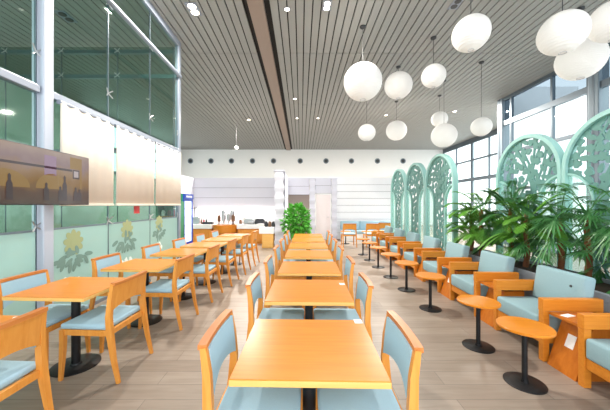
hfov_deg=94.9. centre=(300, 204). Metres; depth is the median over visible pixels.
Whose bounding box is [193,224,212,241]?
base cabinet
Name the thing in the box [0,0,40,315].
window
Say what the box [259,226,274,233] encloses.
countertop
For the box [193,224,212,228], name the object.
countertop
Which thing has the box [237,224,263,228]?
countertop
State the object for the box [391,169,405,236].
screen
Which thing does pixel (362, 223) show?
cushion
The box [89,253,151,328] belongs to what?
dining chair
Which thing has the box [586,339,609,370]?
seat cushion
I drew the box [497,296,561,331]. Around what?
seat cushion
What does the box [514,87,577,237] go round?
wall
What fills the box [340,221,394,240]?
bench
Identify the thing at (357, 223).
cushion
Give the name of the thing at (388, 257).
side table
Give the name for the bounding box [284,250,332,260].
dining table
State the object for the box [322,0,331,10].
recessed light
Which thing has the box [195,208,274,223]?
wall
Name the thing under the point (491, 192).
palm
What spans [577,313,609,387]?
armchair
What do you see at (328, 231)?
dining chair
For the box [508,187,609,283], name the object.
palm
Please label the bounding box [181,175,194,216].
wall
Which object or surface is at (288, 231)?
dining chair
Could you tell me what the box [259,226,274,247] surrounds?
base cabinet
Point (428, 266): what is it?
seat cushion
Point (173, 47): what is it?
window
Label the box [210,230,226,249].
dining chair
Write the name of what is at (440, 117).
paper lantern
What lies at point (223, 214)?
dispenser
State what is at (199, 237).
dining chair
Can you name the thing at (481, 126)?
paper lantern
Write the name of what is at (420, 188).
screen
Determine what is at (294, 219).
potted tree
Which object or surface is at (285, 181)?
wall partition
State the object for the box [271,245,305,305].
dining chair
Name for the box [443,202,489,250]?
palm
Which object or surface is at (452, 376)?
floor
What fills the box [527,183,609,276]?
palm
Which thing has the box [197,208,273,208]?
trim
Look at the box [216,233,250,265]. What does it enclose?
dining table
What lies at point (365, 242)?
round side table
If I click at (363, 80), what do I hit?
paper lantern
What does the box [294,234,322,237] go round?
dining table
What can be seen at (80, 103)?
window
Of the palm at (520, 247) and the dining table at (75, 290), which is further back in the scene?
the palm at (520, 247)
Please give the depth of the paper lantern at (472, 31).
4.70 m
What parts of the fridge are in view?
header panel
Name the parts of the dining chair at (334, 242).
seat, leg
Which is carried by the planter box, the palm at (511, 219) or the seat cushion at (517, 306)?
the palm at (511, 219)
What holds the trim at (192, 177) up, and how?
attached to the wall at (208, 192)
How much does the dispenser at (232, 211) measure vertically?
0.630 m
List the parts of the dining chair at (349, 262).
leg, rail, leg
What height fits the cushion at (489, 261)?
0.390 m
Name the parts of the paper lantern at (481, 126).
lamp shade, cord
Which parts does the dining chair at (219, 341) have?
leg, rail, seat frame, leg, seat, leg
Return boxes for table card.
[353,319,361,322]
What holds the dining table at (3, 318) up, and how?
on the floor
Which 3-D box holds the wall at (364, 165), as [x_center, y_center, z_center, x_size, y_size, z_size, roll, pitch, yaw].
[0.850,-1.325,21.100,19.700,5.650,0.200,0,0,0]
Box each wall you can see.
[0,66,155,232]
[181,150,442,224]
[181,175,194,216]
[194,178,398,238]
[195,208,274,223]
[288,195,308,233]
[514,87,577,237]
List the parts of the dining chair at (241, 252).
seat, seat frame, leg, backrest, leg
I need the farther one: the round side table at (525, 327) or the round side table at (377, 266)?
the round side table at (377, 266)
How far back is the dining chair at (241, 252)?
6.04 m
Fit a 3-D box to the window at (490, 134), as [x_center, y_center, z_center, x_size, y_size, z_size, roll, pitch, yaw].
[10.700,-1.325,15.900,0.120,5.650,3.200,0,0,0]
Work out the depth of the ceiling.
8.27 m
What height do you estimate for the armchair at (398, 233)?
0.796 m
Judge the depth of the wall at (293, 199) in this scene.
13.20 m
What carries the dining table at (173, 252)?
on the floor
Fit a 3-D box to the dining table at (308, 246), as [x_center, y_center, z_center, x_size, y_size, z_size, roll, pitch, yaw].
[0.138,1.130,5.305,0.705,0.740,0.650,0,0,1]
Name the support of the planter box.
on the floor
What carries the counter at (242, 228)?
on the floor
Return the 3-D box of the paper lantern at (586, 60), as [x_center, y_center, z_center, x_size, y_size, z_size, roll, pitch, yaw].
[5.889,-3.406,5.900,0.843,1.488,0.843,0,0,0]
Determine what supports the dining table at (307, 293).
on the floor
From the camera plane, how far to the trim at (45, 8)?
3.34 m
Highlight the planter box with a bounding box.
[445,247,609,312]
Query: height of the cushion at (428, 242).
0.390 m
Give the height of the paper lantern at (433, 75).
1.231 m
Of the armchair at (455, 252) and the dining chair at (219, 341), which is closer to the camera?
the dining chair at (219, 341)
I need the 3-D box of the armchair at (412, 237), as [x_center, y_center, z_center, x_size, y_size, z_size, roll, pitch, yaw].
[2.683,1.102,7.253,0.579,0.796,0.726,0,0,1]
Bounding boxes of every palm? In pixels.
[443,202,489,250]
[451,187,514,254]
[471,180,547,253]
[478,193,579,267]
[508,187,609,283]
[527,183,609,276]
[562,184,609,279]
[587,228,609,293]
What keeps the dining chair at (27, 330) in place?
on the floor
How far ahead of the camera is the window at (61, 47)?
7.09 m
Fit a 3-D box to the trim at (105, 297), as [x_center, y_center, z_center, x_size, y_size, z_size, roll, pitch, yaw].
[-3.120,1.475,2.925,0.060,0.050,8.250,0,0,0]
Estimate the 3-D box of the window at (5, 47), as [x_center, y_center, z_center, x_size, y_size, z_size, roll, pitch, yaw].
[-8.230,-1.270,7.081,1.493,5.460,0.062,0,0,0]
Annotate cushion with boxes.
[340,221,359,229]
[360,221,378,229]
[379,221,394,229]
[380,240,389,248]
[384,226,392,232]
[390,245,402,254]
[394,228,404,236]
[404,252,421,263]
[406,231,419,240]
[422,236,439,247]
[423,261,447,275]
[445,242,469,256]
[451,274,488,296]
[478,250,514,271]
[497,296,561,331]
[532,265,595,297]
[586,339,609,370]
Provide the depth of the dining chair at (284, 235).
6.23 m
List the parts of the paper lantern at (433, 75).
lamp shade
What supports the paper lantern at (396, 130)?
hanging from the ceiling
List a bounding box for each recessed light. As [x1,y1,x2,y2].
[54,10,77,22]
[184,2,201,15]
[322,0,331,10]
[447,0,463,9]
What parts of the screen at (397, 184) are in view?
floral panel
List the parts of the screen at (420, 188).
floral panel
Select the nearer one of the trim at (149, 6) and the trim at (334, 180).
the trim at (149, 6)
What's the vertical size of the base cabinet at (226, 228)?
0.740 m
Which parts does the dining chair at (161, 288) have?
leg, leg, seat, seat frame, leg, rail, backrest, leg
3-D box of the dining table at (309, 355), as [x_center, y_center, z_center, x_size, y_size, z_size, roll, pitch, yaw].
[0.045,1.130,1.535,0.705,0.740,0.650,0,0,1]
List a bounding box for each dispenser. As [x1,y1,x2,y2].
[221,208,226,223]
[222,213,225,224]
[227,212,230,223]
[230,208,234,223]
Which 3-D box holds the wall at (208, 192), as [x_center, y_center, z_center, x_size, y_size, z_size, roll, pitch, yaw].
[-0.205,0.160,12.300,8.910,2.680,0.200,0,0,0]
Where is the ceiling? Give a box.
[0,0,609,149]
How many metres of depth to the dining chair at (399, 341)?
1.46 m
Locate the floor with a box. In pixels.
[0,225,609,409]
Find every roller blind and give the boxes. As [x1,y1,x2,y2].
[56,99,113,205]
[114,124,154,205]
[155,142,180,204]
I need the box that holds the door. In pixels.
[316,194,330,238]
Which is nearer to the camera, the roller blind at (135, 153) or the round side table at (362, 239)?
the roller blind at (135, 153)
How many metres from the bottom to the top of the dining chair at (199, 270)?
0.843 m
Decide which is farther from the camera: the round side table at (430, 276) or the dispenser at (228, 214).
the dispenser at (228, 214)
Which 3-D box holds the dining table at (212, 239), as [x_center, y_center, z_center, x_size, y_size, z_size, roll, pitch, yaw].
[-1.760,1.130,6.275,0.705,0.740,0.650,0,0,3]
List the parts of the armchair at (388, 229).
arm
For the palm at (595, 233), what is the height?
1.418 m
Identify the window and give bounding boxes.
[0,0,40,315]
[1,47,61,226]
[5,47,5,231]
[54,0,181,303]
[58,47,117,221]
[80,103,137,173]
[109,11,152,277]
[114,47,173,216]
[138,130,172,180]
[150,46,177,258]
[443,139,471,225]
[471,129,496,231]
[503,71,587,258]
[600,43,609,260]
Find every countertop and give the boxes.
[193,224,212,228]
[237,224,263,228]
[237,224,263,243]
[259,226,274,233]
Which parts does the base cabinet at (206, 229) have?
door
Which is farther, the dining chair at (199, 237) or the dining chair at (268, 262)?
the dining chair at (199, 237)
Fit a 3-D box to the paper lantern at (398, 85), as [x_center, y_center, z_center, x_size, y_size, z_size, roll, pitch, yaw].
[2.919,-3.673,8.400,0.803,0.954,0.803,0,0,0]
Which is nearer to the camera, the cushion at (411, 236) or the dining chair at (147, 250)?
the dining chair at (147, 250)
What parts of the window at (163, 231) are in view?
frosted pane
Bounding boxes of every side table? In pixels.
[356,238,369,255]
[362,241,376,260]
[370,246,386,268]
[381,252,400,278]
[387,241,400,259]
[395,260,418,291]
[399,246,413,268]
[415,272,445,312]
[416,254,436,280]
[440,265,472,298]
[457,295,500,353]
[480,281,523,326]
[496,316,556,394]
[547,312,609,381]
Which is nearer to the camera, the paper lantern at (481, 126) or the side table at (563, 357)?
the side table at (563, 357)
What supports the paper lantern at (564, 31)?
hanging from the ceiling
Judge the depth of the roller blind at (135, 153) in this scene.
5.04 m
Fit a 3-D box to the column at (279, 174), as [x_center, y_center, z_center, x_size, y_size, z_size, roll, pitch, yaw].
[-0.760,0.135,9.900,0.374,2.730,0.374,0,0,0]
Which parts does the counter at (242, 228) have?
door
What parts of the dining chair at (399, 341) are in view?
leg, seat, leg, seat frame, rail, leg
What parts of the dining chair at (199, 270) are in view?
leg, seat frame, seat, leg, backrest, leg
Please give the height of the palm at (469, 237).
1.236 m
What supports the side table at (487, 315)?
on the floor
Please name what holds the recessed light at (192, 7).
in the ceiling
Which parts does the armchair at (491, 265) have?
leg, rail, arm, leg, arm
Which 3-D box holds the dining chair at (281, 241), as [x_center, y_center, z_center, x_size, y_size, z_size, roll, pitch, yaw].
[-0.167,1.081,5.312,0.545,0.843,0.504,0,0,1]
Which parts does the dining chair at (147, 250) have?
leg, rail, seat frame, seat, leg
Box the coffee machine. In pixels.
[193,217,199,223]
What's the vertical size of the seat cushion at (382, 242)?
0.170 m
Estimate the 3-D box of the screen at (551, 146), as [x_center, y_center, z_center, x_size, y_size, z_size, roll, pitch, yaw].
[3.950,0.140,4.900,0.110,2.720,1.400,0,0,0]
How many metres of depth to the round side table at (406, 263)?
4.93 m
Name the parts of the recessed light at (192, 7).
bulb, bulb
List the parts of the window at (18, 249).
frosted pane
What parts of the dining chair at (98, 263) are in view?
leg, rail, leg, leg, leg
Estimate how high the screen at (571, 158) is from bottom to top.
2.720 m
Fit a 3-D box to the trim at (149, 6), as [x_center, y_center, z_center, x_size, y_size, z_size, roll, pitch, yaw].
[-3.110,-4.075,2.925,0.080,0.150,8.250,0,0,0]
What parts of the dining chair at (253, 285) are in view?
leg, rail, leg, seat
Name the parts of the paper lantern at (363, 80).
lamp shade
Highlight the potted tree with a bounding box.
[279,202,311,240]
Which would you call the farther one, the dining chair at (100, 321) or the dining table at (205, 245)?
the dining table at (205, 245)
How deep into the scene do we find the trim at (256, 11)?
7.68 m
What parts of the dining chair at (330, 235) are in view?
leg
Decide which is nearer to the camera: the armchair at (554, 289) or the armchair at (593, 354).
the armchair at (593, 354)
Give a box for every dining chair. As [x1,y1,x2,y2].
[0,269,90,366]
[0,307,53,409]
[58,270,152,383]
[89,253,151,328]
[137,243,185,301]
[138,253,198,330]
[172,238,203,285]
[178,244,222,302]
[194,233,220,274]
[197,309,302,409]
[203,238,238,286]
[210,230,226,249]
[221,234,251,274]
[234,230,259,265]
[245,272,304,340]
[263,255,304,312]
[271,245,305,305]
[279,238,305,264]
[283,234,305,254]
[287,230,290,248]
[311,238,336,261]
[312,245,347,306]
[313,255,354,312]
[313,272,373,341]
[316,311,423,409]
[325,230,329,246]
[328,234,332,252]
[341,224,356,247]
[363,224,379,247]
[378,223,390,243]
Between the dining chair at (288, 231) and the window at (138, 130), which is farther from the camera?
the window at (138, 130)
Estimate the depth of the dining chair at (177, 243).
5.36 m
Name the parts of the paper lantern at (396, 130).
lamp shade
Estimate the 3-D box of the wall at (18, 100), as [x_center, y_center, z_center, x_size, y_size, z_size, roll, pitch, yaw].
[-9.050,-1.325,13.350,0.100,5.650,12.300,0,0,0]
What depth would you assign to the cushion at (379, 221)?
12.03 m
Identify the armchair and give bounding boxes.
[371,226,393,251]
[379,228,405,257]
[389,231,420,265]
[403,236,441,276]
[421,242,471,292]
[449,250,518,316]
[493,265,603,361]
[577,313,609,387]
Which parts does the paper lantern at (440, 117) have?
lamp shade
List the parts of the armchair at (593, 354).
leg, arm, rail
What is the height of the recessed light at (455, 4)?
0.020 m
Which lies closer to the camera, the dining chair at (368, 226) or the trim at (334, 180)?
the dining chair at (368, 226)
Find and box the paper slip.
[561,314,574,317]
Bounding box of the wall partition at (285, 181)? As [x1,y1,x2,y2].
[283,172,287,242]
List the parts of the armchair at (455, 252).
leg, arm, leg, arm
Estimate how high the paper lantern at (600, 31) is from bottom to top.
1.383 m
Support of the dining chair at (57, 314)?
on the floor
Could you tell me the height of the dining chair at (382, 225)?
0.843 m
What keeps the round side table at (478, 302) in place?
on the floor
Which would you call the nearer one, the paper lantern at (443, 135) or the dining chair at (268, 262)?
the dining chair at (268, 262)
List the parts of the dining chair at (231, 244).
seat, seat frame, leg, backrest, leg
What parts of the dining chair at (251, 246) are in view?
seat, leg, leg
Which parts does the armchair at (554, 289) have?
leg, arm, rail, leg, arm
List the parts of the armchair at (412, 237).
arm, leg, arm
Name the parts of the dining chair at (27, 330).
seat, seat frame, backrest, rail, leg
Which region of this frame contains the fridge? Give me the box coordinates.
[181,194,192,243]
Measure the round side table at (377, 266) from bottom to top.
0.487 m
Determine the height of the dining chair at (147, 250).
0.843 m
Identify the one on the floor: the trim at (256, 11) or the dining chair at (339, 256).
the dining chair at (339, 256)
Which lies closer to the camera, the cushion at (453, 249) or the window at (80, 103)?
the cushion at (453, 249)
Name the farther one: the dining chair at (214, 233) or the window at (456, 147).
the window at (456, 147)
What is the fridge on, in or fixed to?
on the floor
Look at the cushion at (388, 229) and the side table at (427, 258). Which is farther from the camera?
the cushion at (388, 229)
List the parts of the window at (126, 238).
frosted pane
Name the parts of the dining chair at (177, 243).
seat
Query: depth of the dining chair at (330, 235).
5.99 m
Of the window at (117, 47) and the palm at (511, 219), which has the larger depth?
the window at (117, 47)
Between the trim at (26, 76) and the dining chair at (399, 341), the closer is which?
the dining chair at (399, 341)
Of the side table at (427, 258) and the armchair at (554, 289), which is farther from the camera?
the side table at (427, 258)
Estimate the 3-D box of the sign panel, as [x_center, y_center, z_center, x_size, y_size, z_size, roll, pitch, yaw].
[-2.921,-0.310,3.035,0.258,0.620,1.330,0,0,0]
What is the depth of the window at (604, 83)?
7.21 m
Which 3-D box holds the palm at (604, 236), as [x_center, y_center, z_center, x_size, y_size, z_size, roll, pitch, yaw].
[3.478,0.527,2.534,1.153,1.393,1.264,0,0,-21]
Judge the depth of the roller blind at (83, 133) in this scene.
4.05 m
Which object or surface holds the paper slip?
on the side table at (563, 357)
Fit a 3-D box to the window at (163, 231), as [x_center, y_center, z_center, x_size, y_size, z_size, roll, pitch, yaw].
[-3.101,-1.270,6.448,0.062,5.460,1.336,0,0,0]
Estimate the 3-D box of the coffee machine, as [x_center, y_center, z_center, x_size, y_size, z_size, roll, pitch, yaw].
[-4.200,0.616,11.155,0.306,0.288,0.225,0,0,0]
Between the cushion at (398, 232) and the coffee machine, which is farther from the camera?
the coffee machine
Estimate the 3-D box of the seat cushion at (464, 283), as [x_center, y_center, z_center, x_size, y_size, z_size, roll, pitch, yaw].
[2.562,1.165,4.090,0.445,0.170,0.600,0,0,1]
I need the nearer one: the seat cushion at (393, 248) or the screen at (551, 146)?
the screen at (551, 146)
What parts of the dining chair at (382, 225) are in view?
backrest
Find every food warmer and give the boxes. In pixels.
[244,218,254,223]
[255,218,264,223]
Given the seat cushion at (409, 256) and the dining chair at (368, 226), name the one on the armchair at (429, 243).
the seat cushion at (409, 256)
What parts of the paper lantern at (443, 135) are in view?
lamp shade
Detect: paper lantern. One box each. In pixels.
[344,25,381,101]
[358,124,375,140]
[384,66,412,98]
[386,101,406,140]
[421,36,445,87]
[431,80,457,147]
[431,95,447,126]
[451,0,491,52]
[470,61,492,135]
[536,0,591,55]
[554,6,609,80]
[588,1,609,42]
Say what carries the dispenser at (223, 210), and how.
on the base cabinet at (226, 228)
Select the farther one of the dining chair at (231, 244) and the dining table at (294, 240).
the dining table at (294, 240)
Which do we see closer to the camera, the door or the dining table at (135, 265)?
the dining table at (135, 265)
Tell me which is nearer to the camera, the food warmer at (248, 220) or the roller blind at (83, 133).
the roller blind at (83, 133)
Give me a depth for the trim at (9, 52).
7.12 m
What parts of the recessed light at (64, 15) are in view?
bulb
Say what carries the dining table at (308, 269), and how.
on the floor
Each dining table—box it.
[0,315,16,322]
[2,277,124,377]
[100,259,175,326]
[150,248,206,300]
[180,242,226,284]
[201,237,241,273]
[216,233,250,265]
[229,319,391,409]
[265,279,353,319]
[278,261,340,279]
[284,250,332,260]
[289,243,327,249]
[291,238,324,242]
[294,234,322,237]
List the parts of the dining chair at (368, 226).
backrest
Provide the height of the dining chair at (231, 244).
0.843 m
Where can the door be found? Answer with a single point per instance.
(323, 201)
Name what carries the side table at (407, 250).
on the floor
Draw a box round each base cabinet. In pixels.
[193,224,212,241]
[213,224,237,242]
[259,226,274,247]
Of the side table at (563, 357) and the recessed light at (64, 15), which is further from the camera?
the recessed light at (64, 15)
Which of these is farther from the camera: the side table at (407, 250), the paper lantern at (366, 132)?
the paper lantern at (366, 132)
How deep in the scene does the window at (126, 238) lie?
5.11 m
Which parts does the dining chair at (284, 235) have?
leg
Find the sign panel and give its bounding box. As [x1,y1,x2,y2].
[0,139,88,204]
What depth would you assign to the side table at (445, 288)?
4.59 m
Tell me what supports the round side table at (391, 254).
on the floor
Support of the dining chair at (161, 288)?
on the floor
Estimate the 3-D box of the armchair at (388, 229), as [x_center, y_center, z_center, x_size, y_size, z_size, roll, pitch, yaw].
[2.719,1.102,9.363,0.579,0.796,0.726,0,0,1]
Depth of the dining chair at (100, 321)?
2.45 m
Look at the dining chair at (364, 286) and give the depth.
2.54 m
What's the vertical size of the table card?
0.002 m
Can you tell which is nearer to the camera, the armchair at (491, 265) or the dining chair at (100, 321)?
the dining chair at (100, 321)
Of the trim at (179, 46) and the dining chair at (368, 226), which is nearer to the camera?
the trim at (179, 46)
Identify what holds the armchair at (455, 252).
on the floor
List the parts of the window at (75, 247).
frosted pane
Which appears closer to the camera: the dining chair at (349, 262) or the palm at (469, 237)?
the dining chair at (349, 262)
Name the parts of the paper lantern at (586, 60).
lamp shade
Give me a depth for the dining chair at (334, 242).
5.11 m
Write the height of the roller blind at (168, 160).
1.329 m
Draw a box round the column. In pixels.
[588,56,609,229]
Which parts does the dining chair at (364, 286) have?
seat, leg, rail, leg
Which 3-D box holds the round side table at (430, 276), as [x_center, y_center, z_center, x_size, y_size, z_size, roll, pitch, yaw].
[1.870,1.256,4.050,0.400,0.487,0.400,0,0,0]
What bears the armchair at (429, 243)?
on the floor
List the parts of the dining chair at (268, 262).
leg, rail, leg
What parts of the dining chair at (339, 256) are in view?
seat frame, leg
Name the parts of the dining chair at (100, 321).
leg, seat, leg, seat frame, leg, rail, backrest, leg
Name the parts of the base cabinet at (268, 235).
door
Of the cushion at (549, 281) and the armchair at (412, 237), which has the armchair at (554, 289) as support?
the cushion at (549, 281)
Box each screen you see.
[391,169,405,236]
[405,163,425,240]
[425,154,457,250]
[496,134,563,265]
[561,109,609,278]
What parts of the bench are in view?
seat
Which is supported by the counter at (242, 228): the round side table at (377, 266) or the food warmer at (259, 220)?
the food warmer at (259, 220)
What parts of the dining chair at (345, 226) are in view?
seat, backrest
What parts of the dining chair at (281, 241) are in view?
leg, seat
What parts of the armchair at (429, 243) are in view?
arm, leg, arm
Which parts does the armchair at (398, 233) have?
leg, arm, arm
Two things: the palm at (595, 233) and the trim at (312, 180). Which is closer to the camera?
the palm at (595, 233)
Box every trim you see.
[0,50,174,54]
[16,74,174,78]
[32,0,53,308]
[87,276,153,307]
[140,0,178,45]
[175,41,180,257]
[192,177,273,177]
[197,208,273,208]
[244,0,290,149]
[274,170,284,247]
[288,177,391,177]
[309,178,315,233]
[331,178,337,239]
[497,98,509,240]
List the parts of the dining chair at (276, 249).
leg, leg, seat frame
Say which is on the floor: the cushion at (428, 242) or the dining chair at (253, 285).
the dining chair at (253, 285)
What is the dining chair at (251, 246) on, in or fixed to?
on the floor
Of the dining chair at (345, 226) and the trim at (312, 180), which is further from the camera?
the trim at (312, 180)
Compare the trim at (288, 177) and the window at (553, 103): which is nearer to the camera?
the window at (553, 103)
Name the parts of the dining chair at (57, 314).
leg, rail, leg, leg, seat, seat frame, leg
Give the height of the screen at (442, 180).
2.720 m
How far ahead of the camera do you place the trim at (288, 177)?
12.18 m

